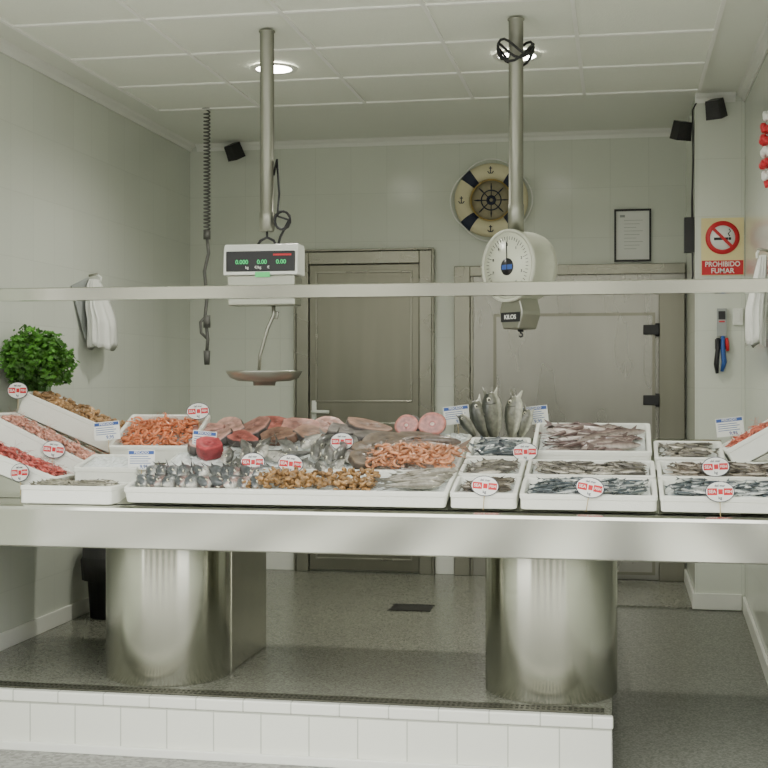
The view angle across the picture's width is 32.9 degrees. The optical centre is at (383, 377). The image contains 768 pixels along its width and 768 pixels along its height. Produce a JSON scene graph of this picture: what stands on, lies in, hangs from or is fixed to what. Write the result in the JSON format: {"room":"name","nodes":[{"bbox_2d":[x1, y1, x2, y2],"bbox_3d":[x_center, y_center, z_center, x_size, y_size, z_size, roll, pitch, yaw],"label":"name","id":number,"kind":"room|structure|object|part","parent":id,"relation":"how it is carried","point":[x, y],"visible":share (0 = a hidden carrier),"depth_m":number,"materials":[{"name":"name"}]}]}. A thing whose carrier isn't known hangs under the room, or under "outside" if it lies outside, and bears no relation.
{"room":"food shop","nodes":[
{"label":"food shop","id":0,"kind":"room"},
{"bbox_2d":[0,52,189,632],"bbox_3d":[-1.780,-0.045,6.218,0.150,3.180,4.800,0,0,10],"label":"wall","id":1,"kind":"structure","parent":0,"point":[86,189],"depth_m":6.88,"materials":[{"name":"white paint"}]},
{"bbox_2d":[0,597,89,650],"bbox_3d":[-1.569,1.205,6.923,0.014,0.080,3.304,0,0,10],"label":"baseboard","id":2,"kind":"structure","parent":1,"relation":"attached to","point":[11,637],"depth_m":6.35,"materials":[{"name":"white paint"}]},
{"bbox_2d":[71,273,117,350],"bbox_3d":[-1.514,-0.353,6.880,0.138,0.416,0.398,0,0,10],"label":"hanging towel","id":3,"kind":"object","parent":1,"relation":"hanging from","point":[99,318],"visible":0.83,"depth_m":6.83,"materials":[{"name":"white fabric"}]},
{"bbox_2d":[0,37,195,151],"bbox_3d":[-1.684,-1.512,6.199,0.045,0.045,4.797,0,0,10],"label":"trim","id":4,"kind":"structure","parent":1,"relation":"attached to","point":[7,48],"depth_m":6.86,"materials":[{"name":"white paint"}]},
{"bbox_2d":[0,278,767,301],"bbox_3d":[-0.211,-0.320,4.785,3.446,0.048,0.060,0,0,10],"label":"guard rail","id":5,"kind":"object","parent":1,"relation":"attached to","point":[744,285],"visible":1,"depth_m":4.72,"materials":[{"name":"silver metal"}]},
{"bbox_2d":[0,749,330,767],"bbox_3d":[-0.906,1.510,-2.194,17.000,0.060,14.358,0,0,10],"label":"ground","id":6,"kind":"structure","parent":0,"point":[8,758],"depth_m":5.00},
{"bbox_2d":[0,569,691,739],"bbox_3d":[-0.008,1.363,6.638,3.187,0.235,3.340,0,0,10],"label":"floor","id":7,"kind":"structure","parent":0,"point":[334,633],"depth_m":6.14,"materials":[{"name":"stone"}]},
{"bbox_2d":[80,548,105,619],"bbox_3d":[-1.431,1.052,6.785,0.300,0.384,0.297,0,0,10],"label":"waste bin","id":8,"kind":"object","parent":7,"relation":"on","point":[93,560],"visible":0.24,"depth_m":6.68,"materials":[{"name":"black plastic"}]},
{"bbox_2d":[0,740,519,767],"bbox_3d":[-0.523,1.463,5.004,2.757,0.035,0.019,0,0,10],"label":"step","id":9,"kind":"structure","parent":7,"relation":"attached to","point":[276,759],"depth_m":5.02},
{"bbox_2d":[0,681,603,713],"bbox_3d":[-0.518,1.242,5.089,2.717,0.006,0.080,0,0,10],"label":"strip","id":10,"kind":"object","parent":7,"relation":"on","point":[12,684],"visible":1,"depth_m":5.04,"materials":[{"name":"metal"}]},
{"bbox_2d":[0,700,611,767],"bbox_3d":[-0.519,1.385,5.023,2.758,0.190,0.019,0,0,10],"label":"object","id":11,"kind":"structure","parent":7,"relation":"attached to","point":[503,745],"depth_m":4.97,"materials":[{"name":"white tile"}]},
{"bbox_2d":[0,687,612,728],"bbox_3d":[-0.516,1.266,5.025,2.763,0.046,0.036,0,0,10],"label":"tile trim","id":12,"kind":"structure","parent":7,"relation":"attached to","point":[571,720],"depth_m":4.96,"materials":[{"name":"white tile"}]},
{"bbox_2d":[0,497,767,704],"bbox_3d":[-0.099,0.865,5.399,3.442,0.760,1.290,0,0,10],"label":"counter","id":13,"kind":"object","parent":7,"relation":"on","point":[186,584],"depth_m":4.96,"materials":[{"name":"silver metal"}]},
{"bbox_2d":[0,475,23,497],"bbox_3d":[-1.521,0.407,5.368,0.384,0.152,0.207,0,0,10],"label":"support","id":14,"kind":"object","parent":13,"relation":"on","point":[9,487],"visible":0.22,"depth_m":5.26,"materials":[{"name":"silver metal"}]},
{"bbox_2d":[0,441,74,483],"bbox_3d":[-1.500,0.351,5.363,0.447,0.234,0.250,0,0,10],"label":"crate","id":15,"kind":"object","parent":14,"relation":"on","point":[39,468],"visible":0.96,"depth_m":5.30,"materials":[{"name":"white plastic"}]},
{"bbox_2d":[11,463,28,494],"bbox_3d":[-1.462,0.407,5.222,0.102,0.127,0.011,0,0,30],"label":"price tag","id":16,"kind":"object","parent":15,"relation":"attached to","point":[19,472],"visible":1,"depth_m":5.22,"materials":[{"name":"white plastic"}]},
{"bbox_2d":[42,441,64,462],"bbox_3d":[-1.388,0.327,5.461,0.102,0.127,0.014,0,0,6],"label":"price tag","id":17,"kind":"object","parent":15,"relation":"attached to","point":[55,449],"visible":0.99,"depth_m":5.46,"materials":[{"name":"white plastic"}]},
{"bbox_2d":[0,324,79,391],"bbox_3d":[-1.574,0.117,6.008,0.339,0.730,0.441,0,0,3],"label":"parsley","id":18,"kind":"object","parent":13,"relation":"on","point":[28,359],"visible":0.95,"depth_m":5.88,"materials":[{"name":"plant"}]},
{"bbox_2d":[26,417,108,453],"bbox_3d":[-1.386,0.324,5.857,0.431,0.319,0.224,0,0,10],"label":"support","id":19,"kind":"object","parent":13,"relation":"on","point":[99,451],"visible":0.02,"depth_m":5.74,"materials":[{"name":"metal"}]},
{"bbox_2d":[18,391,126,452],"bbox_3d":[-1.366,0.197,5.853,0.495,0.281,0.255,0,0,10],"label":"crate","id":20,"kind":"object","parent":19,"relation":"on","point":[70,418],"visible":0.82,"depth_m":5.75,"materials":[{"name":"white plastic"}]},
{"bbox_2d":[0,497,767,564],"bbox_3d":[-0.099,0.565,5.399,3.442,0.160,1.290,0,0,10],"label":"countertop","id":21,"kind":"structure","parent":13,"relation":"on","point":[680,538],"depth_m":4.72,"materials":[{"name":"silver metal"}]},
{"bbox_2d":[116,412,740,514],"bbox_3d":[0.051,0.316,5.263,2.620,0.336,0.925,0,0,10],"label":"crushed ice","id":22,"kind":"object","parent":13,"relation":"on","point":[123,501],"depth_m":5.36,"materials":[{"name":"white ice"}]},
{"bbox_2d":[20,478,129,504],"bbox_3d":[-1.198,0.438,5.074,0.375,0.089,0.220,0,0,10],"label":"crate","id":23,"kind":"object","parent":22,"relation":"on","point":[48,491],"visible":1,"depth_m":4.98,"materials":[{"name":"white plastic"}]},
{"bbox_2d":[93,420,120,453],"bbox_3d":[-1.180,0.253,5.543,0.119,0.144,0.010,0,0,6],"label":"price tag","id":24,"kind":"object","parent":22,"relation":"on","point":[109,430],"visible":1,"depth_m":5.54,"materials":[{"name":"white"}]},
{"bbox_2d":[73,454,145,481],"bbox_3d":[-1.108,0.375,5.346,0.270,0.110,0.227,0,0,10],"label":"crate","id":25,"kind":"object","parent":22,"relation":"on","point":[114,467],"visible":0.73,"depth_m":5.26,"materials":[{"name":"white plastic"}]},
{"bbox_2d":[128,450,154,473],"bbox_3d":[-0.979,0.360,5.245,0.113,0.140,0.013,0,0,9],"label":"price tag","id":26,"kind":"object","parent":22,"relation":"on","point":[139,458],"visible":0.91,"depth_m":5.25,"materials":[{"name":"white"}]},
{"bbox_2d":[108,412,210,462],"bbox_3d":[-0.967,0.256,5.682,0.388,0.214,0.329,0,0,10],"label":"crate","id":27,"kind":"object","parent":22,"relation":"on","point":[164,434],"visible":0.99,"depth_m":5.63,"materials":[{"name":"white plastic"}]},
{"bbox_2d":[187,403,209,422],"bbox_3d":[-0.814,0.172,5.687,0.102,0.126,0.016,0,0,3],"label":"price tag","id":28,"kind":"object","parent":22,"relation":"on","point":[196,411],"visible":1,"depth_m":5.69,"materials":[{"name":"white plastic"}]},
{"bbox_2d":[192,430,216,445],"bbox_3d":[-0.749,0.289,5.423,0.117,0.143,0.011,0,0,21],"label":"price tag","id":29,"kind":"object","parent":22,"relation":"on","point":[197,434],"visible":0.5,"depth_m":5.43,"materials":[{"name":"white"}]},
{"bbox_2d":[124,460,456,507],"bbox_3d":[-0.357,0.398,5.011,1.269,0.158,0.314,0,0,10],"label":"tray","id":30,"kind":"object","parent":22,"relation":"on","point":[262,484],"visible":1,"depth_m":4.92,"materials":[{"name":"white plastic"}]},
{"bbox_2d":[240,453,264,466],"bbox_3d":[-0.516,0.357,5.105,0.102,0.127,0.014,0,0,15],"label":"price tag","id":31,"kind":"object","parent":30,"relation":"attached to","point":[250,459],"visible":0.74,"depth_m":5.10,"materials":[{"name":"white plastic"}]},
{"bbox_2d":[278,454,302,470],"bbox_3d":[-0.365,0.361,5.080,0.102,0.127,0.010,0,0,9],"label":"price tag","id":32,"kind":"object","parent":30,"relation":"attached to","point":[289,461],"visible":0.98,"depth_m":5.08,"materials":[{"name":"white plastic"}]},
{"bbox_3d":[-0.267,0.276,5.442,1.286,0.264,0.654,0,0,10],"label":"ice bed display","id":33,"kind":"part","parent":22,"relation":"part of","materials":[{"name":"white ice"}]},
{"bbox_2d":[165,434,471,477],"bbox_3d":[-0.271,0.325,5.479,1.224,0.033,0.590,0,13,10],"label":"tray","id":34,"kind":"object","parent":22,"relation":"on","point":[184,457],"depth_m":5.37,"materials":[{"name":"white plastic"}]},
{"bbox_2d":[330,433,353,449],"bbox_3d":[-0.172,0.287,5.317,0.102,0.127,0.013,0,0,17],"label":"price tag","id":35,"kind":"object","parent":22,"relation":"on","point":[337,438],"visible":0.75,"depth_m":5.32,"materials":[{"name":"white plastic"}]},
{"bbox_2d":[443,405,469,432],"bbox_3d":[0.315,0.187,5.637,0.121,0.145,0.010,0,0,12],"label":"price tag","id":36,"kind":"object","parent":22,"relation":"on","point":[450,413],"visible":0.81,"depth_m":5.64,"materials":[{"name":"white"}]},
{"bbox_2d":[450,476,520,508],"bbox_3d":[0.381,0.421,4.845,0.245,0.111,0.244,0,0,10],"label":"crate","id":37,"kind":"object","parent":22,"relation":"on","point":[462,495],"visible":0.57,"depth_m":4.75,"materials":[{"name":"white plastic"}]},
{"bbox_2d":[458,457,525,486],"bbox_3d":[0.425,0.371,5.094,0.248,0.111,0.239,0,0,10],"label":"crate","id":38,"kind":"object","parent":22,"relation":"on","point":[470,467],"visible":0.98,"depth_m":5.07,"materials":[{"name":"white plastic"}]},
{"bbox_2d":[456,385,534,437],"bbox_3d":[0.473,0.147,5.535,0.341,0.232,0.083,0,0,10],"label":"fish","id":39,"kind":"object","parent":22,"relation":"on","point":[486,416],"visible":0.95,"depth_m":5.51},
{"bbox_2d":[466,435,530,467],"bbox_3d":[0.471,0.305,5.352,0.254,0.137,0.244,0,0,10],"label":"crate","id":40,"kind":"object","parent":22,"relation":"on","point":[498,447],"visible":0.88,"depth_m":5.34,"materials":[{"name":"white plastic"}]},
{"bbox_2d":[513,443,537,468],"bbox_3d":[0.565,0.322,5.200,0.102,0.127,0.010,0,0,14],"label":"price tag","id":41,"kind":"object","parent":22,"relation":"on","point":[527,451],"visible":1,"depth_m":5.20,"materials":[{"name":"white plastic"}]},
{"bbox_2d":[523,405,548,423],"bbox_3d":[0.650,0.188,5.604,0.120,0.144,0.017,0,0,7],"label":"price tag","id":42,"kind":"object","parent":22,"relation":"on","point":[540,413],"visible":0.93,"depth_m":5.60,"materials":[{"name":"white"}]},
{"bbox_2d":[520,477,657,511],"bbox_3d":[0.752,0.423,4.778,0.490,0.107,0.244,0,0,10],"label":"tray","id":43,"kind":"object","parent":22,"relation":"on","point":[536,493],"visible":0.77,"depth_m":4.69,"materials":[{"name":"white plastic"}]},
{"bbox_2d":[525,459,655,478],"bbox_3d":[0.797,0.373,5.027,0.490,0.106,0.239,0,0,10],"label":"crate","id":44,"kind":"object","parent":22,"relation":"on","point":[535,467],"visible":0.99,"depth_m":5.00,"materials":[{"name":"white plastic"}]},
{"bbox_2d":[533,419,651,460],"bbox_3d":[0.851,0.271,5.356,0.487,0.194,0.364,0,0,10],"label":"tray","id":45,"kind":"object","parent":22,"relation":"on","point":[576,440],"visible":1,"depth_m":5.30,"materials":[{"name":"white plastic"}]},
{"bbox_2d":[653,441,724,469],"bbox_3d":[1.220,0.311,5.212,0.270,0.111,0.214,0,0,10],"label":"crate","id":46,"kind":"object","parent":22,"relation":"on","point":[663,450],"visible":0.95,"depth_m":5.18,"materials":[{"name":"white plastic"}]},
{"bbox_2d":[656,461,767,486],"bbox_3d":[1.288,0.374,4.938,0.490,0.105,0.239,0,0,10],"label":"crate","id":47,"kind":"object","parent":22,"relation":"on","point":[665,469],"visible":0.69,"depth_m":4.91,"materials":[{"name":"white plastic"}]},
{"bbox_2d":[702,457,729,476],"bbox_3d":[1.233,0.357,4.834,0.102,0.127,0.011,0,0,16],"label":"price tag","id":48,"kind":"object","parent":47,"relation":"in","point":[713,466],"visible":1,"depth_m":4.83,"materials":[{"name":"white plastic"}]},
{"bbox_2d":[658,477,767,513],"bbox_3d":[1.242,0.420,4.689,0.490,0.113,0.244,0,0,10],"label":"crate","id":49,"kind":"object","parent":22,"relation":"on","point":[687,494],"visible":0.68,"depth_m":4.61,"materials":[{"name":"white plastic"}]},
{"bbox_2d":[715,416,743,438],"bbox_3d":[1.452,0.232,5.458,0.120,0.145,0.015,0,0,13],"label":"price tag","id":50,"kind":"object","parent":22,"relation":"attached to","point":[734,425],"visible":0.9,"depth_m":5.46,"materials":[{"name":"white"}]},
{"bbox_2d":[471,476,498,510],"bbox_3d":[0.367,0.419,4.724,0.102,0.127,0.012,0,0,13],"label":"price tag","id":51,"kind":"object","parent":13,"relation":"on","point":[484,486],"visible":1,"depth_m":4.72,"materials":[{"name":"white plastic"}]},
{"bbox_2d":[576,477,603,510],"bbox_3d":[0.738,0.418,4.655,0.101,0.127,0.011,0,0,16],"label":"price tag","id":52,"kind":"object","parent":13,"relation":"on","point":[589,487],"visible":1,"depth_m":4.65,"materials":[{"name":"white plastic"}]},
{"bbox_2d":[705,481,734,515],"bbox_3d":[1.182,0.427,4.573,0.102,0.127,0.016,0,0,4],"label":"price tag","id":53,"kind":"object","parent":13,"relation":"on","point":[718,491],"visible":1,"depth_m":4.57,"materials":[{"name":"white plastic"}]},
{"bbox_2d":[751,452,767,461],"bbox_3d":[1.493,0.365,5.176,0.189,0.236,0.282,0,0,10],"label":"support","id":54,"kind":"object","parent":13,"relation":"on","point":[764,458],"visible":0.02,"depth_m":5.04,"materials":[{"name":"silver metal"}]},
{"bbox_2d":[722,419,767,461],"bbox_3d":[1.472,0.254,5.182,0.242,0.196,0.323,0,0,10],"label":"crate","id":55,"kind":"object","parent":54,"relation":"on","point":[751,444],"visible":1,"depth_m":5.04,"materials":[{"name":"white plastic"}]},
{"bbox_2d":[388,603,434,611],"bbox_3d":[0.149,1.242,7.037,0.230,0.004,0.190,0,0,10],"label":"floor drain grate","id":56,"kind":"object","parent":7,"relation":"on","point":[396,607],"visible":1,"depth_m":7.03,"materials":[{"name":"black metal"}]},
{"bbox_2d":[0,0,767,143],"bbox_3d":[0.004,-1.595,5.970,3.750,0.120,4.950,0,0,10],"label":"ceiling","id":57,"kind":"structure","parent":0,"point":[742,22],"depth_m":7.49,"materials":[{"name":"paint"}]},
{"bbox_2d":[199,107,210,364],"bbox_3d":[-1.009,-0.804,7.359,0.074,1.458,0.060,0,0,10],"label":"coiled hose","id":58,"kind":"object","parent":57,"relation":"hanging from","point":[206,232],"visible":1,"depth_m":7.35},
{"bbox_2d":[223,29,304,385],"bbox_3d":[-0.523,-0.742,5.685,0.335,1.549,0.334,0,0,10],"label":"hanging scale","id":59,"kind":"object","parent":57,"relation":"hanging from","point":[276,263],"visible":1,"depth_m":5.64,"materials":[{"name":"metal"}]},
{"bbox_3d":[-0.533,-0.504,5.610,0.307,0.088,0.012,0,0,10],"label":"display panel","id":60,"kind":"part","parent":59,"relation":"part of","materials":[{"name":"black plastic"}]},
{"bbox_3d":[-0.506,-0.147,5.677,0.101,0.336,0.028,0,0,10],"label":"pan arm","id":61,"kind":"part","parent":59,"relation":"part of","materials":[{"name":"metal"}]},
{"bbox_2d":[250,62,296,74],"bbox_3d":[-0.538,-1.511,6.358,0.230,0.010,0.230,0,0,10],"label":"recessed light","id":62,"kind":"object","parent":57,"relation":"in","point":[279,68],"visible":0.66,"depth_m":6.34,"materials":[{"name":"white paint"}]},
{"bbox_2d":[493,49,541,62],"bbox_3d":[0.626,-1.511,6.106,0.230,0.010,0.230,0,0,10],"label":"recessed light","id":63,"kind":"object","parent":57,"relation":"in","point":[536,55],"visible":0.34,"depth_m":6.11,"materials":[{"name":"white paint"}]},
{"bbox_2d":[481,17,556,337],"bbox_3d":[0.573,-0.843,5.482,0.181,1.347,0.306,0,0,-40],"label":"scale","id":64,"kind":"object","parent":57,"relation":"hanging from","point":[512,254],"visible":0.85,"depth_m":5.46,"materials":[{"name":"metal"}]},
{"bbox_3d":[0.529,-0.255,5.446,0.002,0.040,0.110,0,0,-40],"label":"name plate","id":65,"kind":"part","parent":64,"relation":"part of","materials":[{"name":"black plastic"}]},
{"bbox_2d":[190,136,685,572],"bbox_3d":[0.433,-0.045,8.332,3.750,3.180,0.150,0,0,10],"label":"wall","id":66,"kind":"structure","parent":0,"point":[392,196],"depth_m":8.34,"materials":[{"name":"white paint"}]},
{"bbox_2d":[224,142,245,161],"bbox_3d":[-0.966,-1.467,8.431,0.099,0.124,0.132,0,0,45],"label":"wall speaker","id":67,"kind":"object","parent":66,"relation":"attached to","point":[234,151],"visible":1,"depth_m":8.39,"materials":[{"name":"black plastic"}]},
{"bbox_2d":[266,552,453,573],"bbox_3d":[-0.409,1.185,8.400,1.736,0.120,0.014,0,0,10],"label":"baseboard","id":68,"kind":"structure","parent":66,"relation":"attached to","point":[276,561],"depth_m":8.43,"materials":[{"name":"white paint"}]},
{"bbox_2d":[316,270,411,560],"bbox_3d":[-0.131,0.240,8.322,0.630,1.850,0.008,0,0,10],"label":"trim","id":69,"kind":"structure","parent":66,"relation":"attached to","point":[410,271],"depth_m":8.30,"materials":[{"name":"wood"}]},
{"bbox_2d":[310,264,418,571],"bbox_3d":[-0.127,0.254,8.341,0.716,1.962,0.030,0,0,10],"label":"leaf","id":70,"kind":"object","parent":66,"relation":"attached to","point":[363,344],"visible":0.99,"depth_m":8.32,"materials":[{"name":"wood"}]},
{"bbox_2d":[311,400,328,419],"bbox_3d":[-0.409,0.220,8.343,0.125,0.150,0.066,0,0,10],"label":"door handle","id":71,"kind":"object","parent":70,"relation":"attached to","point":[314,411],"depth_m":8.38,"materials":[{"name":"metal"}]},
{"bbox_2d":[294,248,434,574],"bbox_3d":[-0.129,0.210,8.326,0.912,2.070,0.060,0,0,10],"label":"frame","id":72,"kind":"object","parent":66,"relation":"attached to","point":[425,257],"visible":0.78,"depth_m":8.28,"materials":[{"name":"wood"}]},
{"bbox_2d":[195,128,671,151],"bbox_3d":[0.310,-1.512,8.254,3.137,0.045,0.045,0,0,10],"label":"trim","id":73,"kind":"structure","parent":66,"relation":"attached to","point":[650,132],"depth_m":8.24,"materials":[{"name":"white paint"}]},
{"bbox_2d":[450,158,532,241],"bbox_3d":[0.672,-1.116,8.155,0.526,0.526,0.085,0,0,10],"label":"life ring","id":74,"kind":"object","parent":66,"relation":"attached to","point":[481,208],"visible":0.83,"depth_m":8.15,"materials":[{"name":"beige plastic"}]},
{"bbox_2d":[454,263,685,575],"bbox_3d":[1.144,0.270,8.082,1.425,1.950,0.024,0,0,10],"label":"door frame","id":75,"kind":"structure","parent":66,"relation":"attached to","point":[463,306],"depth_m":8.19,"materials":[{"name":"metal"}]},
{"bbox_2d":[470,274,684,581],"bbox_3d":[1.145,0.270,8.089,1.425,1.950,0.070,0,0,10],"label":"door","id":76,"kind":"structure","parent":66,"relation":"in","point":[669,309],"depth_m":8.00,"materials":[{"name":"metal"}]},
{"bbox_2d":[493,312,659,574],"bbox_3d":[1.186,0.403,8.043,1.016,1.605,0.083,0,0,10],"label":"leaf","id":77,"kind":"object","parent":76,"relation":"attached to","point":[585,369],"depth_m":8.02,"materials":[{"name":"metal"}]},
{"bbox_3d":[1.170,0.403,8.027,0.989,1.605,0.004,0,0,10],"label":"leaf edge","id":78,"kind":"part","parent":77,"relation":"part of","materials":[{"name":"grey metal"}]},
{"bbox_3d":[1.632,0.325,7.934,0.098,1.320,0.028,0,0,10],"label":"hinges","id":79,"kind":"part","parent":77,"relation":"part of","materials":[{"name":"black metal"}]},
{"bbox_3d":[1.763,0.345,7.962,0.155,1.800,0.040,0,0,10],"label":"panel","id":80,"kind":"part","parent":76,"relation":"part of","materials":[{"name":"metal"}]},
{"bbox_2d":[614,208,650,261],"bbox_3d":[1.538,-0.882,8.043,0.225,0.325,0.020,0,0,10],"label":"framed certificate","id":81,"kind":"object","parent":66,"relation":"attached to","point":[632,227],"visible":1,"depth_m":8.04,"materials":[{"name":"white paper"}]},
{"bbox_2d":[670,120,691,140],"bbox_3d":[1.645,-1.357,7.133,0.119,0.100,0.089,0,17,-18],"label":"wall speaker","id":82,"kind":"object","parent":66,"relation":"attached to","point":[681,130],"depth_m":7.09},
{"bbox_2d":[612,607,767,767],"bbox_3d":[1.393,1.393,5.901,0.692,0.275,2.390,0,0,10],"label":"floor","id":83,"kind":"structure","parent":0,"point":[692,687],"depth_m":5.72,"materials":[{"name":"stone"}]},
{"bbox_2d":[686,94,744,610],"bbox_3d":[1.901,-0.135,7.501,0.262,2.799,0.959,0,0,10],"label":"wall","id":84,"kind":"structure","parent":0,"point":[719,144],"depth_m":7.04,"materials":[{"name":"white paint"}]},
{"bbox_2d":[684,103,696,278],"bbox_3d":[1.696,-0.997,7.084,0.117,1.046,0.094,0,0,10],"label":"cable","id":85,"kind":"object","parent":84,"relation":"attached to","point":[688,221],"visible":0.85,"depth_m":7.08,"materials":[{"name":"black plastic"}]},
{"bbox_2d":[695,92,735,102],"bbox_3d":[1.788,-1.512,7.010,0.212,0.045,0.045,0,0,10],"label":"trim","id":86,"kind":"structure","parent":84,"relation":"attached to","point":[728,96],"depth_m":7.00,"materials":[{"name":"white paint"}]},
{"bbox_2d":[705,97,727,120],"bbox_3d":[1.780,-1.444,6.958,0.097,0.100,0.132,0,20,39],"label":"wall speaker","id":87,"kind":"object","parent":84,"relation":"attached to","point":[715,108],"depth_m":6.91},
{"bbox_2d":[717,308,726,335],"bbox_3d":[1.821,-0.300,7.010,0.050,0.150,0.032,0,0,10],"label":"wall thermostat","id":88,"kind":"object","parent":84,"relation":"attached to","point":[721,312],"depth_m":7.00,"materials":[{"name":"white plastic"}]},
{"bbox_2d":[701,217,743,275],"bbox_3d":[1.828,-0.710,7.019,0.224,0.310,0.008,0,0,10],"label":"no smoking sign","id":89,"kind":"object","parent":84,"relation":"attached to","point":[722,239],"visible":1,"depth_m":7.02,"materials":[{"name":"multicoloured plastic"}]},
{"bbox_2d":[684,568,767,684],"bbox_3d":[1.684,1.323,6.341,0.276,0.315,3.280,0,0,10],"label":"baseboard","id":90,"kind":"structure","parent":84,"relation":"attached to","point":[702,601],"depth_m":7.01,"materials":[{"name":"white paint"}]},
{"bbox_2d":[733,308,742,324],"bbox_3d":[1.906,-0.330,6.999,0.050,0.090,0.024,0,0,10],"label":"wall socket","id":91,"kind":"object","parent":84,"relation":"attached to","point":[737,312],"depth_m":6.99,"materials":[{"name":"white plastic"}]},
{"bbox_2d":[745,51,767,657],"bbox_3d":[1.762,-0.045,5.575,0.150,3.180,4.800,0,0,10],"label":"wall","id":92,"kind":"structure","parent":0,"point":[756,102],"depth_m":6.37,"materials":[{"name":"white paint"}]},
{"bbox_2d":[736,17,767,101],"bbox_3d":[1.579,-1.512,5.119,0.045,0.045,3.837,0,0,10],"label":"trim","id":93,"kind":"structure","parent":92,"relation":"attached to","point":[761,48],"depth_m":6.25,"materials":[{"name":"white paint"}]},
{"bbox_2d":[745,248,767,347],"bbox_3d":[1.691,-0.363,5.892,0.102,0.456,0.207,0,0,10],"label":"towel","id":94,"kind":"object","parent":92,"relation":"hanging from","point":[755,306],"visible":0.78,"depth_m":5.83,"materials":[{"name":"white fabric"}]},
{"bbox_2d":[759,111,767,187],"bbox_3d":[1.609,-1.158,5.441,0.080,0.727,0.079,0,0,10],"label":"flower garland","id":95,"kind":"object","parent":92,"relation":"attached to","point":[763,140],"visible":1,"depth_m":5.43,"materials":[{"name":"red plastic"}]},
{"bbox_3d":[-1.471,0.364,5.613,0.421,0.240,0.211,0,0,10],"label":"support","id":96,"kind":"object","parent":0,"visible":0},
{"bbox_2d":[0,407,103,471],"bbox_3d":[-1.450,0.282,5.614,0.485,0.314,0.250,0,0,10],"label":"crate","id":97,"kind":"object","parent":96,"relation":"on","point":[31,435],"visible":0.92,"depth_m":5.52,"materials":[{"name":"white plastic"}]},
{"bbox_2d":[7,382,27,398],"bbox_3d":[-1.622,0.082,5.760,0.102,0.127,0.010,0,0,15],"label":"price tag","id":98,"kind":"object","parent":97,"relation":"on","point":[17,390],"visible":1,"depth_m":5.76,"materials":[{"name":"white plastic"}]}
]}

